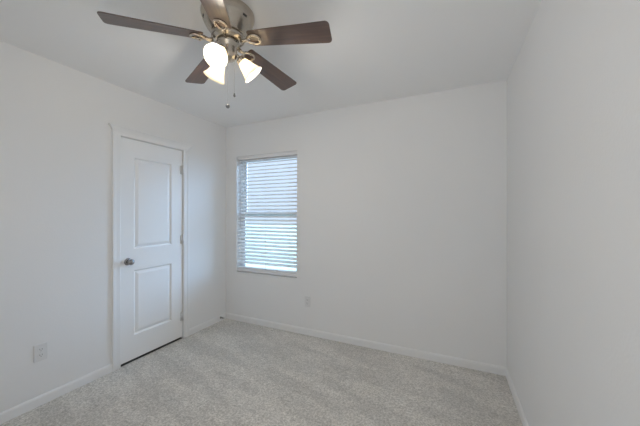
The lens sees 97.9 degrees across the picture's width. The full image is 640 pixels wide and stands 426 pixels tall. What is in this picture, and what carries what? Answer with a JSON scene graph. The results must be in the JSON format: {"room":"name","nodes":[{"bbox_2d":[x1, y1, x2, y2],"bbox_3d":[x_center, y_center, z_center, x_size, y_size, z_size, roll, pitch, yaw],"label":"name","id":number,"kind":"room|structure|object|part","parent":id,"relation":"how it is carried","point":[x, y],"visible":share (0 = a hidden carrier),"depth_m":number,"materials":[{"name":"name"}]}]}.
{"room":"empty bedroom","nodes":[
{"label":"empty bedroom","id":0,"kind":"room"},
{"bbox_2d":[0,41,225,412],"bbox_3d":[-1.902,0.126,2.187,0.120,2.448,3.380,0,0,25],"label":"wall","id":1,"kind":"structure","parent":0,"point":[56,135],"depth_m":2.06,"materials":[{"name":"paint"}]},
{"bbox_2d":[34,342,46,362],"bbox_3d":[-1.945,0.967,1.941,0.009,0.118,0.072,0,0,25],"label":"wall outlet","id":2,"kind":"object","parent":1,"relation":"attached to","point":[40,351],"visible":1,"depth_m":1.94,"materials":[{"name":"white plastic"}]},
{"bbox_2d":[0,313,225,423],"bbox_3d":[-1.849,1.308,2.146,0.011,0.085,3.110,0,0,25],"label":"baseboard","id":3,"kind":"structure","parent":1,"relation":"attached to","point":[24,407],"depth_m":2.05,"materials":[{"name":"white paint"}]},
{"bbox_2d":[112,133,120,371],"bbox_3d":[-1.737,0.337,2.379,0.017,2.026,0.066,0,0,25],"label":"trim","id":4,"kind":"structure","parent":1,"relation":"attached to","point":[116,139],"depth_m":2.38,"materials":[{"name":"white paint"}]},
{"bbox_2d":[107,123,192,150],"bbox_3d":[-1.582,-0.714,2.692,0.036,0.076,0.828,0,0,25],"label":"trim","id":5,"kind":"structure","parent":1,"relation":"attached to","point":[116,129],"depth_m":2.62,"materials":[{"name":"white paint"}]},
{"bbox_2d":[121,337,181,366],"bbox_3d":[-1.646,1.341,2.722,0.095,0.019,0.620,0,0,25],"label":"trim","id":6,"kind":"structure","parent":1,"relation":"attached to","point":[149,352],"depth_m":2.67,"materials":[{"name":"grey"}]},
{"bbox_2d":[121,136,182,337],"bbox_3d":[-1.652,0.337,2.724,0.122,2.026,0.632,0,0,25],"label":"trim","id":7,"kind":"structure","parent":1,"relation":"attached to","point":[121,136],"depth_m":2.98,"materials":[{"name":"white paint"}]},
{"bbox_2d":[121,137,183,363],"bbox_3d":[-1.585,0.323,2.699,0.102,1.982,0.628,0,0,25],"label":"door","id":8,"kind":"structure","parent":1,"relation":"in","point":[152,239],"depth_m":2.66,"materials":[{"name":"white paint"}]},
{"bbox_3d":[-1.675,0.428,2.460,0.063,0.055,0.055,0,0,25],"label":"knob","id":9,"kind":"part","parent":8,"relation":"part of","materials":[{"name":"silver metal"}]},
{"bbox_2d":[183,150,188,337],"bbox_3d":[-1.444,0.337,3.013,0.017,2.026,0.066,0,0,25],"label":"trim","id":10,"kind":"structure","parent":1,"relation":"attached to","point":[185,153],"depth_m":3.01,"materials":[{"name":"white paint"}]},
{"bbox_2d":[0,318,522,425],"bbox_3d":[-1.110,1.392,1.093,4.037,0.116,4.420,0,0,25],"label":"floor","id":11,"kind":"structure","parent":0,"point":[228,372],"depth_m":2.10,"materials":[{"name":"grey carpet"}]},
{"bbox_2d":[0,0,540,126],"bbox_3d":[-1.081,-1.148,1.156,4.037,0.100,4.560,0,0,25],"label":"ceiling","id":12,"kind":"structure","parent":0,"point":[378,50],"depth_m":1.85,"materials":[{"name":"white paint"}]},
{"bbox_2d":[97,0,331,107],"bbox_3d":[-0.481,-0.833,1.549,1.109,0.530,1.089,0,0,25],"label":"ceiling fan","id":13,"kind":"object","parent":12,"relation":"hanging from","point":[230,23],"visible":1,"depth_m":1.46,"materials":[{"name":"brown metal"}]},
{"bbox_3d":[-0.824,-0.930,1.390,0.444,0.006,0.132,-4,13,-24],"label":"blade","id":14,"kind":"part","parent":13,"relation":"part of","materials":[{"name":"brown wood"}]},
{"bbox_3d":[-0.736,-0.930,1.791,0.132,0.006,0.444,-16,7,-41],"label":"blade","id":15,"kind":"part","parent":13,"relation":"part of","materials":[{"name":"brown wood"}]},
{"bbox_3d":[-0.595,-0.806,1.606,0.129,0.130,0.122,0,0,25],"label":"lamp shade","id":16,"kind":"part","parent":13,"relation":"part of","materials":[{"name":"white glass"}]},
{"bbox_3d":[-0.515,-0.806,1.410,0.121,0.130,0.129,0,0,25],"label":"lamp shade","id":17,"kind":"part","parent":13,"relation":"part of","materials":[{"name":"white glass"}]},
{"bbox_3d":[-0.470,-0.930,1.182,0.132,0.006,0.444,12,2,-6],"label":"blade","id":18,"kind":"part","parent":13,"relation":"part of","materials":[{"name":"brown wood"}]},
{"bbox_3d":[-0.514,-0.837,1.444,0.042,0.049,0.048,0,0,25],"label":"bulb","id":19,"kind":"part","parent":13,"relation":"part of","materials":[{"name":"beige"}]},
{"bbox_3d":[-0.463,-0.766,1.509,0.003,0.228,0.003,0,0,25],"label":"pull chain","id":20,"kind":"part","parent":13,"relation":"part of","materials":[{"name":"grey metal"}]},
{"bbox_3d":[-0.441,-0.857,1.555,0.052,0.053,0.053,0,0,25],"label":"lamp arm","id":21,"kind":"part","parent":13,"relation":"part of","materials":[{"name":"silver metal"}]},
{"bbox_3d":[-0.386,-0.806,1.576,0.121,0.130,0.123,0,0,25],"label":"lamp shade","id":22,"kind":"part","parent":13,"relation":"part of","materials":[{"name":"white glass"}]},
{"bbox_3d":[-0.327,-0.930,1.831,0.132,0.006,0.444,-14,-10,29],"label":"blade","id":23,"kind":"part","parent":13,"relation":"part of","materials":[{"name":"brown wood"}]},
{"bbox_3d":[-0.163,-0.930,1.454,0.444,0.006,0.132,3,-11,12],"label":"blade","id":24,"kind":"part","parent":13,"relation":"part of","materials":[{"name":"brown wood"}]},
{"bbox_2d":[226,80,506,366],"bbox_3d":[0.200,0.126,2.993,3.017,2.448,0.150,0,0,25],"label":"wall","id":25,"kind":"structure","parent":0,"point":[402,202],"depth_m":2.67,"materials":[{"name":"paint"}]},
{"bbox_2d":[237,156,296,278],"bbox_3d":[-0.619,0.015,3.373,0.866,1.446,0.149,0,0,25],"label":"window","id":26,"kind":"structure","parent":25,"relation":"in","point":[292,157],"depth_m":3.55,"materials":[{"name":"white plastic"}]},
{"bbox_3d":[-0.608,0.344,3.397,0.810,0.731,0.026,0,0,25],"label":"sash","id":27,"kind":"part","parent":26,"relation":"part of","materials":[{"name":"white plastic"}]},
{"bbox_2d":[237,151,296,276],"bbox_3d":[-0.640,0.005,3.328,0.854,1.424,0.072,0,0,25],"label":"window blind","id":28,"kind":"object","parent":26,"relation":"attached to","point":[246,268],"visible":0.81,"depth_m":3.31,"materials":[{"name":"white plastic"}]},
{"bbox_3d":[-0.933,0.006,3.473,0.002,1.348,0.056,0,0,25],"label":"ladder cord","id":29,"kind":"part","parent":28,"relation":"part of","materials":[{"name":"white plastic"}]},
{"bbox_3d":[-0.636,0.006,3.335,0.002,1.348,0.056,0,0,25],"label":"ladder cord","id":30,"kind":"part","parent":28,"relation":"part of","materials":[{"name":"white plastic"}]},
{"bbox_3d":[-0.636,-0.686,3.335,0.854,0.041,0.056,0,0,25],"label":"head rail","id":31,"kind":"part","parent":28,"relation":"part of","materials":[{"name":"white plastic"}]},
{"bbox_3d":[-0.636,0.700,3.335,0.854,0.035,0.052,0,0,25],"label":"rail","id":32,"kind":"part","parent":28,"relation":"part of","materials":[{"name":"white plastic"}]},
{"bbox_3d":[-0.632,0.732,3.343,0.864,0.012,0.084,0,0,25],"label":"sill","id":33,"kind":"part","parent":26,"relation":"part of","materials":[{"name":"white paint"}]},
{"bbox_3d":[-0.596,-0.325,3.422,0.810,0.711,0.026,0,0,25],"label":"sash","id":34,"kind":"part","parent":26,"relation":"part of","materials":[{"name":"white plastic"}]},
{"bbox_2d":[305,296,310,306],"bbox_3d":[-0.137,0.967,3.062,0.072,0.118,0.009,0,0,25],"label":"wall outlet","id":35,"kind":"object","parent":25,"relation":"attached to","point":[307,298],"visible":1,"depth_m":3.06,"materials":[{"name":"white plastic"}]},
{"bbox_2d":[226,313,505,375],"bbox_3d":[0.166,1.308,2.920,2.995,0.085,0.011,0,0,25],"label":"baseboard","id":36,"kind":"structure","parent":25,"relation":"attached to","point":[465,363],"depth_m":2.72,"materials":[{"name":"white paint"}]},
{"bbox_2d":[507,0,639,425],"bbox_3d":[0.697,0.126,0.333,0.120,2.448,4.560,0,0,25],"label":"wall","id":37,"kind":"structure","parent":0,"point":[573,81],"depth_m":1.05,"materials":[{"name":"paint"}]},
{"bbox_2d":[506,367,528,425],"bbox_3d":[0.879,1.308,0.882,0.011,0.085,3.110,0,0,25],"label":"baseboard","id":38,"kind":"structure","parent":37,"relation":"attached to","point":[512,388],"depth_m":1.92,"materials":[{"name":"white paint"}]},
{"label":"outside","id":39,"kind":"structure","parent":0,"visible":0},
{"bbox_2d":[247,225,296,270],"bbox_3d":[6.740,1.750,20.503,55.000,0.200,37.125,0,0,25],"label":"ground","id":40,"kind":"structure","parent":39,"point":[249,265],"depth_m":14.37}
]}

